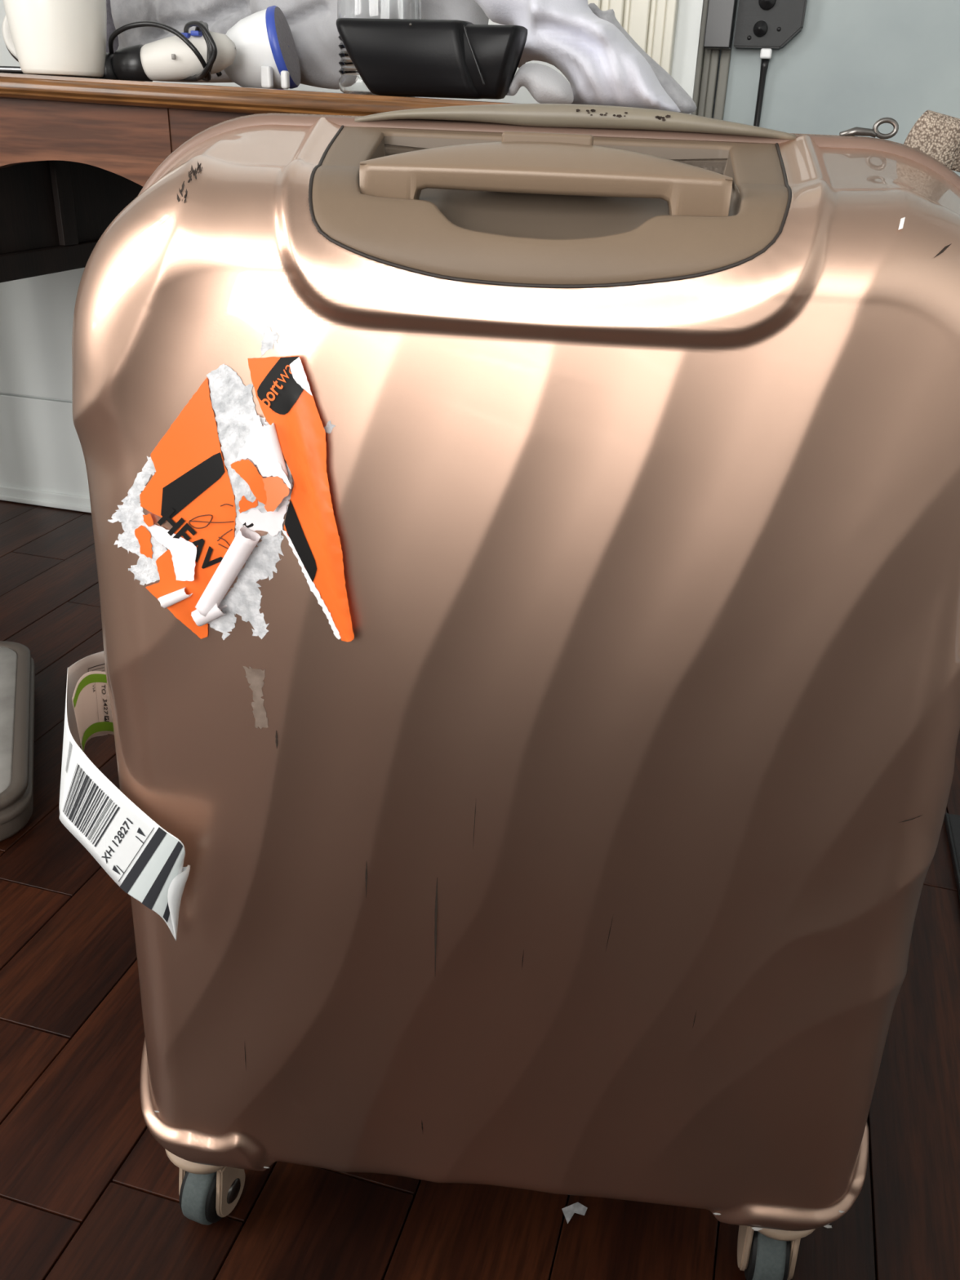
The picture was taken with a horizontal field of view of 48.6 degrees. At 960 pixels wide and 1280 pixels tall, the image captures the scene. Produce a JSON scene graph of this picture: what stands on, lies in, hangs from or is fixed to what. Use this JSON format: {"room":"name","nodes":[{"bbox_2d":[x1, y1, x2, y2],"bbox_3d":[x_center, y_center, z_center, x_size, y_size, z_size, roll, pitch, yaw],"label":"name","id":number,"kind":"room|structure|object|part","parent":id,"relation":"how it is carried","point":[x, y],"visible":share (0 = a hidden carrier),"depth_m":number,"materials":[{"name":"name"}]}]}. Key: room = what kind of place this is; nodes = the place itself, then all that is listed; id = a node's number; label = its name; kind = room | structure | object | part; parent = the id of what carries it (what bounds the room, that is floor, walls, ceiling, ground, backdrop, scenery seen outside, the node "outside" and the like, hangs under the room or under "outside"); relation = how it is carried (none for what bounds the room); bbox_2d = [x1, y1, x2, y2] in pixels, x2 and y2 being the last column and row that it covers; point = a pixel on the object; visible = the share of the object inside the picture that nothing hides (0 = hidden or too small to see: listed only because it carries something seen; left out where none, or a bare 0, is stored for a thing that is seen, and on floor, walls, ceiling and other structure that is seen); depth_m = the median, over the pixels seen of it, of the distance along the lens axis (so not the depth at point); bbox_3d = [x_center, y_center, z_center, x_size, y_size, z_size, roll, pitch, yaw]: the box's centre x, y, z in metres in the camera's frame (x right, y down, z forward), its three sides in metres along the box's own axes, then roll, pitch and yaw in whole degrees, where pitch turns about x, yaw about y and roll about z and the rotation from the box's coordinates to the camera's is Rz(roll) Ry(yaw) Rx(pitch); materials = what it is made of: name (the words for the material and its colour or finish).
{"room":"bedroom","nodes":[
{"label":"bedroom","id":0,"kind":"room"},
{"bbox_2d":[0,0,703,401],"bbox_3d":[-0.498,-1.409,1.746,1.802,2.550,0.120,9,27,13],"label":"wall","id":1,"kind":"structure","parent":0,"point":[689,18],"depth_m":1.67,"materials":[{"name":"white paint"}]},
{"bbox_2d":[0,267,84,400],"bbox_3d":[-0.625,-0.636,2.078,1.640,0.380,0.014,9,27,13],"label":"drawer","id":2,"kind":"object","parent":1,"relation":"attached to","point":[37,313],"depth_m":2.17,"materials":[{"name":"white wood"}]},
{"bbox_2d":[0,393,89,497],"bbox_3d":[-0.636,-0.356,2.215,1.640,0.234,0.014,9,27,13],"label":"baseboard","id":3,"kind":"structure","parent":1,"relation":"attached to","point":[41,449],"depth_m":2.28,"materials":[{"name":"white"}]},
{"bbox_2d":[0,484,91,512],"bbox_3d":[-0.642,-0.261,2.250,1.640,0.032,0.008,9,27,13],"label":"trim","id":4,"kind":"structure","parent":1,"relation":"attached to","point":[19,492],"depth_m":2.32,"materials":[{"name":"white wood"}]},
{"bbox_2d":[587,0,721,118],"bbox_3d":[0.286,-1.076,1.639,0.210,2.098,0.147,9,27,13],"label":"trim","id":5,"kind":"structure","parent":1,"relation":"attached to","point":[651,24],"depth_m":1.64,"materials":[{"name":"beige paint"}]},
{"bbox_3d":[0.180,-1.066,1.609,0.023,2.098,0.029,9,27,13],"label":"architrave moulding","id":6,"kind":"part","parent":5,"relation":"part of","materials":[{"name":"beige paint"}]},
{"bbox_3d":[0.199,-1.064,1.608,0.014,2.098,0.021,9,27,13],"label":"architrave moulding","id":7,"kind":"part","parent":5,"relation":"part of","materials":[{"name":"beige paint"}]},
{"bbox_3d":[0.216,-1.061,1.603,0.022,2.098,0.025,9,27,13],"label":"architrave moulding","id":8,"kind":"part","parent":5,"relation":"part of","materials":[{"name":"beige paint"}]},
{"bbox_3d":[0.232,-1.060,1.602,0.010,2.098,0.017,9,27,13],"label":"architrave moulding","id":9,"kind":"part","parent":5,"relation":"part of","materials":[{"name":"beige paint"}]},
{"bbox_3d":[0.251,-1.056,1.596,0.030,2.098,0.021,9,27,13],"label":"architrave moulding","id":10,"kind":"part","parent":5,"relation":"part of","materials":[{"name":"beige paint"}]},
{"bbox_3d":[0.271,-1.054,1.594,0.010,2.098,0.015,9,27,13],"label":"architrave moulding","id":11,"kind":"part","parent":5,"relation":"part of","materials":[{"name":"beige paint"}]},
{"bbox_3d":[0.282,-1.051,1.588,0.016,2.098,0.021,9,27,13],"label":"architrave moulding","id":12,"kind":"part","parent":5,"relation":"part of","materials":[{"name":"beige paint"}]},
{"bbox_3d":[0.297,-1.048,1.582,0.016,2.098,0.027,9,27,13],"label":"architrave moulding","id":13,"kind":"part","parent":5,"relation":"part of","materials":[{"name":"beige paint"}]},
{"bbox_3d":[0.359,-1.054,1.646,0.016,2.058,0.111,9,27,13],"label":"jamb moulding","id":14,"kind":"part","parent":5,"relation":"part of","materials":[{"name":"grey paint"}]},
{"bbox_3d":[0.375,-1.055,1.648,0.012,2.058,0.099,9,27,13],"label":"jamb moulding","id":15,"kind":"part","parent":5,"relation":"part of","materials":[{"name":"grey paint"}]},
{"bbox_3d":[0.386,-1.052,1.643,0.012,2.058,0.105,9,27,13],"label":"jamb moulding","id":16,"kind":"part","parent":5,"relation":"part of","materials":[{"name":"grey paint"}]},
{"bbox_2d":[0,500,959,1279],"bbox_3d":[-0.240,0.815,0.187,3.700,0.060,4.320,9,27,13],"label":"floor","id":17,"kind":"structure","parent":0,"point":[87,1191],"depth_m":0.89,"materials":[{"name":"brown wood"}]},
{"bbox_2d":[0,640,35,841],"bbox_3d":[-0.807,0.143,1.379,0.427,0.058,0.468,-7,28,-19],"label":"bathroom scale","id":18,"kind":"object","parent":17,"relation":"on","point":[17,666],"visible":1,"depth_m":1.38,"materials":[{"name":"grey plastic"}]},
{"bbox_2d":[0,72,514,282],"bbox_3d":[-0.445,-0.365,1.569,1.385,0.835,0.660,9,27,13],"label":"writing desk","id":19,"kind":"object","parent":17,"relation":"on","point":[75,153],"visible":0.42,"depth_m":1.13,"materials":[{"name":"brown wood"}]},
{"bbox_2d":[1,14,18,62],"bbox_3d":[-0.566,-0.725,1.248,0.170,0.096,0.060,9,27,13],"label":"handle","id":20,"kind":"object","parent":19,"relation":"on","point":[6,35],"visible":0.16,"depth_m":1.23,"materials":[{"name":"white plastic"}]},
{"bbox_2d":[5,45,18,62],"bbox_3d":[-0.523,-0.707,1.245,0.068,0.068,0.036,0,26,-4],"label":"ear cup","id":21,"kind":"object","parent":20,"relation":"on","point":[11,49],"depth_m":1.23,"materials":[{"name":"plastic"}]},
{"bbox_2d":[0,66,26,74],"bbox_3d":[-0.509,-0.649,1.212,0.151,0.006,0.073,9,27,13],"label":"phone","id":22,"kind":"object","parent":19,"relation":"on","point":[8,69],"visible":0.06,"depth_m":1.18,"materials":[{"name":"silver plastic"}]},
{"bbox_3d":[-0.509,-0.649,1.212,0.151,0.003,0.073,9,27,13],"label":"silver frame","id":23,"kind":"part","parent":22,"relation":"part of","materials":[{"name":"grey metal"}]},
{"bbox_3d":[-0.506,-0.547,1.485,0.020,0.030,0.570,9,27,13],"label":"pedestal rail","id":24,"kind":"part","parent":19,"relation":"part of","materials":[{"name":"brown wood"}]},
{"bbox_2d":[2,0,106,77],"bbox_3d":[-0.446,-0.669,1.116,0.105,0.135,0.105,2,26,0],"label":"cup","id":25,"kind":"object","parent":19,"relation":"on","point":[50,37],"visible":0.98,"depth_m":1.10,"materials":[{"name":"white ceramic"}]},
{"bbox_3d":[-0.509,-0.638,1.442,0.017,0.170,0.570,9,27,13],"label":"pedestal panel","id":26,"kind":"part","parent":19,"relation":"part of","materials":[{"name":"brown wood"}]},
{"bbox_2d":[106,0,119,53],"bbox_3d":[-0.474,-0.775,1.339,0.060,0.143,0.029,9,27,14],"label":"jumper","id":27,"kind":"object","parent":19,"relation":"on","point":[110,25],"visible":0.09,"depth_m":1.33,"materials":[{"name":"fabric"}]},
{"bbox_2d":[84,20,236,81],"bbox_3d":[-0.346,-0.630,1.148,0.176,0.068,0.084,9,27,13],"label":"hair dryer","id":28,"kind":"object","parent":19,"relation":"on","point":[200,53],"visible":0.94,"depth_m":1.13,"materials":[{"name":"white plastic"}]},
{"bbox_2d":[171,53,175,59],"bbox_3d":[-0.324,-0.616,1.123,0.004,0.005,0.003,9,27,13],"label":"switch","id":29,"kind":"object","parent":28,"relation":"attached to","point":[173,55],"depth_m":1.12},
{"bbox_2d":[110,0,252,82],"bbox_3d":[-0.359,-0.757,1.286,0.234,0.145,0.052,9,27,13],"label":"sweatshirt","id":30,"kind":"object","parent":19,"relation":"on","point":[220,15],"visible":0.36,"depth_m":1.28,"materials":[{"name":"grey fabric"}]},
{"bbox_3d":[-0.125,-0.474,1.077,0.406,0.103,0.018,9,27,13],"label":"drawer","id":31,"kind":"part","parent":19,"relation":"part of","materials":[{"name":"brown wood"}]},
{"bbox_2d":[223,5,300,89],"bbox_3d":[-0.249,-0.663,1.191,0.087,0.085,0.088,4,26,3],"label":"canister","id":32,"kind":"object","parent":19,"relation":"on","point":[266,56],"visible":0.88,"depth_m":1.17,"materials":[{"name":"white plastic"}]},
{"bbox_2d":[249,0,488,89],"bbox_3d":[-0.135,-0.717,1.230,0.300,0.143,0.064,9,27,13],"label":"fleece","id":33,"kind":"object","parent":19,"relation":"on","point":[312,24],"visible":0.42,"depth_m":1.23,"materials":[{"name":"grey fabric"}]},
{"bbox_2d":[337,0,422,97],"bbox_3d":[-0.106,-0.685,1.119,0.090,0.202,0.090,9,27,13],"label":"plastic bottle","id":34,"kind":"object","parent":19,"relation":"on","point":[350,82],"visible":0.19,"depth_m":1.10,"materials":[{"name":"white"}]},
{"bbox_2d":[336,17,527,99],"bbox_3d":[-0.050,-0.576,1.054,0.189,0.068,0.066,9,27,13],"label":"glasses case","id":35,"kind":"object","parent":19,"relation":"on","point":[456,59],"visible":1,"depth_m":1.03,"materials":[{"name":"black leather"}]},
{"bbox_3d":[0.002,-0.569,1.046,0.084,0.064,0.058,9,27,13],"label":"case lid","id":36,"kind":"part","parent":35,"relation":"part of","materials":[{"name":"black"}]},
{"bbox_2d":[506,62,573,103],"bbox_3d":[0.057,-0.548,1.048,0.070,0.037,0.029,9,27,13],"label":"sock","id":37,"kind":"object","parent":19,"relation":"on","point":[545,85],"visible":0.91,"depth_m":1.04,"materials":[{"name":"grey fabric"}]},
{"bbox_2d":[474,0,680,111],"bbox_3d":[0.072,-0.612,1.083,0.272,0.125,0.094,9,27,13],"label":"plastic bag","id":38,"kind":"object","parent":19,"relation":"on","point":[601,66],"visible":0.9,"depth_m":1.07,"materials":[{"name":"white plastic"}]},
{"bbox_2d":[588,3,696,114],"bbox_3d":[0.171,-0.623,1.140,0.131,0.105,0.023,9,27,14],"label":"strap","id":39,"kind":"object","parent":19,"relation":"on","point":[677,93],"visible":0.44,"depth_m":1.14,"materials":[{"name":"grey fabric"}]},
{"bbox_2d":[71,103,959,1279],"bbox_3d":[0.032,0.065,0.758,0.563,0.808,0.337,4,26,4],"label":"suitcase","id":40,"kind":"object","parent":17,"relation":"on","point":[597,855],"visible":0.97,"depth_m":0.56,"materials":[{"name":"gold plastic"}]},
{"bbox_2d":[58,651,190,940],"bbox_3d":[-0.251,0.084,0.701,0.061,0.134,0.255,-11,29,-25],"label":"tag","id":41,"kind":"object","parent":40,"relation":"attached to","point":[144,860],"visible":0.95,"depth_m":0.64,"materials":[{"name":"white paper"}]},
{"bbox_3d":[-0.228,0.420,0.845,0.005,0.057,0.037,11,27,17],"label":"fork leg","id":42,"kind":"part","parent":40,"relation":"part of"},
{"bbox_3d":[-0.197,0.427,0.835,0.005,0.057,0.037,11,27,17],"label":"fork leg","id":43,"kind":"part","parent":40,"relation":"part of","materials":[{"name":"beige plastic"}]},
{"bbox_2d":[107,326,354,641],"bbox_3d":[-0.127,-0.071,0.524,0.133,0.164,0.015,6,26,7],"label":"warning sticker","id":44,"kind":"object","parent":40,"relation":"attached to","point":[191,488],"visible":1,"depth_m":0.53,"materials":[{"name":"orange paper"}]},
{"bbox_3d":[-0.148,-0.063,0.535,0.054,0.139,0.003,6,26,7],"label":"orange panel","id":45,"kind":"part","parent":44,"relation":"part of","materials":[{"name":"orange paper"}]},
{"bbox_3d":[0.030,-0.213,0.499,0.169,0.037,0.038,4,26,4],"label":"trolley handle","id":46,"kind":"part","parent":40,"relation":"part of","materials":[{"name":"brown plastic"}]},
{"bbox_3d":[0.034,-0.217,0.527,0.237,0.060,0.148,4,26,4],"label":"handle plate","id":47,"kind":"part","parent":40,"relation":"part of","materials":[{"name":"beige plastic"}]},
{"bbox_3d":[0.051,-0.286,0.583,0.240,0.014,0.027,4,26,4],"label":"carry handle","id":48,"kind":"part","parent":40,"relation":"part of","materials":[{"name":"beige plastic"}]},
{"bbox_3d":[0.203,0.454,0.811,0.005,0.057,0.037,7,26,9],"label":"fork leg","id":49,"kind":"part","parent":40,"relation":"part of","materials":[{"name":"beige plastic"}]},
{"bbox_3d":[0.236,0.458,0.806,0.005,0.057,0.037,7,26,9],"label":"fork leg","id":50,"kind":"part","parent":40,"relation":"part of","materials":[{"name":"beige plastic"}]},
{"bbox_2d":[561,1202,587,1223],"bbox_3d":[0.078,0.463,0.860,0.020,0.004,0.014,-6,27,-16],"label":"paper scrap","id":51,"kind":"object","parent":17,"relation":"on","point":[568,1211],"visible":1,"depth_m":0.86,"materials":[{"name":"white paper"}]},
{"bbox_2d":[944,813,959,902],"bbox_3d":[0.744,0.379,1.079,0.457,0.011,0.570,9,27,13],"label":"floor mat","id":52,"kind":"object","parent":17,"relation":"on","point":[952,821],"visible":0.99,"depth_m":1.32,"materials":[{"name":"grey"}]},
{"bbox_2d":[702,0,959,176],"bbox_3d":[0.837,-0.968,1.509,0.991,2.058,0.115,8,27,12],"label":"wall","id":53,"kind":"structure","parent":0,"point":[815,67],"depth_m":1.61,"materials":[{"name":"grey paint"}]},
{"bbox_3d":[0.421,-0.919,1.597,0.021,0.021,0.012,9,27,13],"label":"lock knob","id":54,"kind":"part","parent":53,"relation":"part of","materials":[{"name":"black plastic"}]},
{"bbox_3d":[0.428,-0.626,1.764,0.012,0.595,0.018,9,27,13],"label":"bolt rod","id":55,"kind":"part","parent":53,"relation":"part of","materials":[{"name":"black plastic"}]},
{"bbox_3d":[0.427,-0.952,1.580,0.025,0.025,0.012,9,27,13],"label":"lock knob","id":56,"kind":"part","parent":53,"relation":"part of","materials":[{"name":"black plastic"}]}
]}

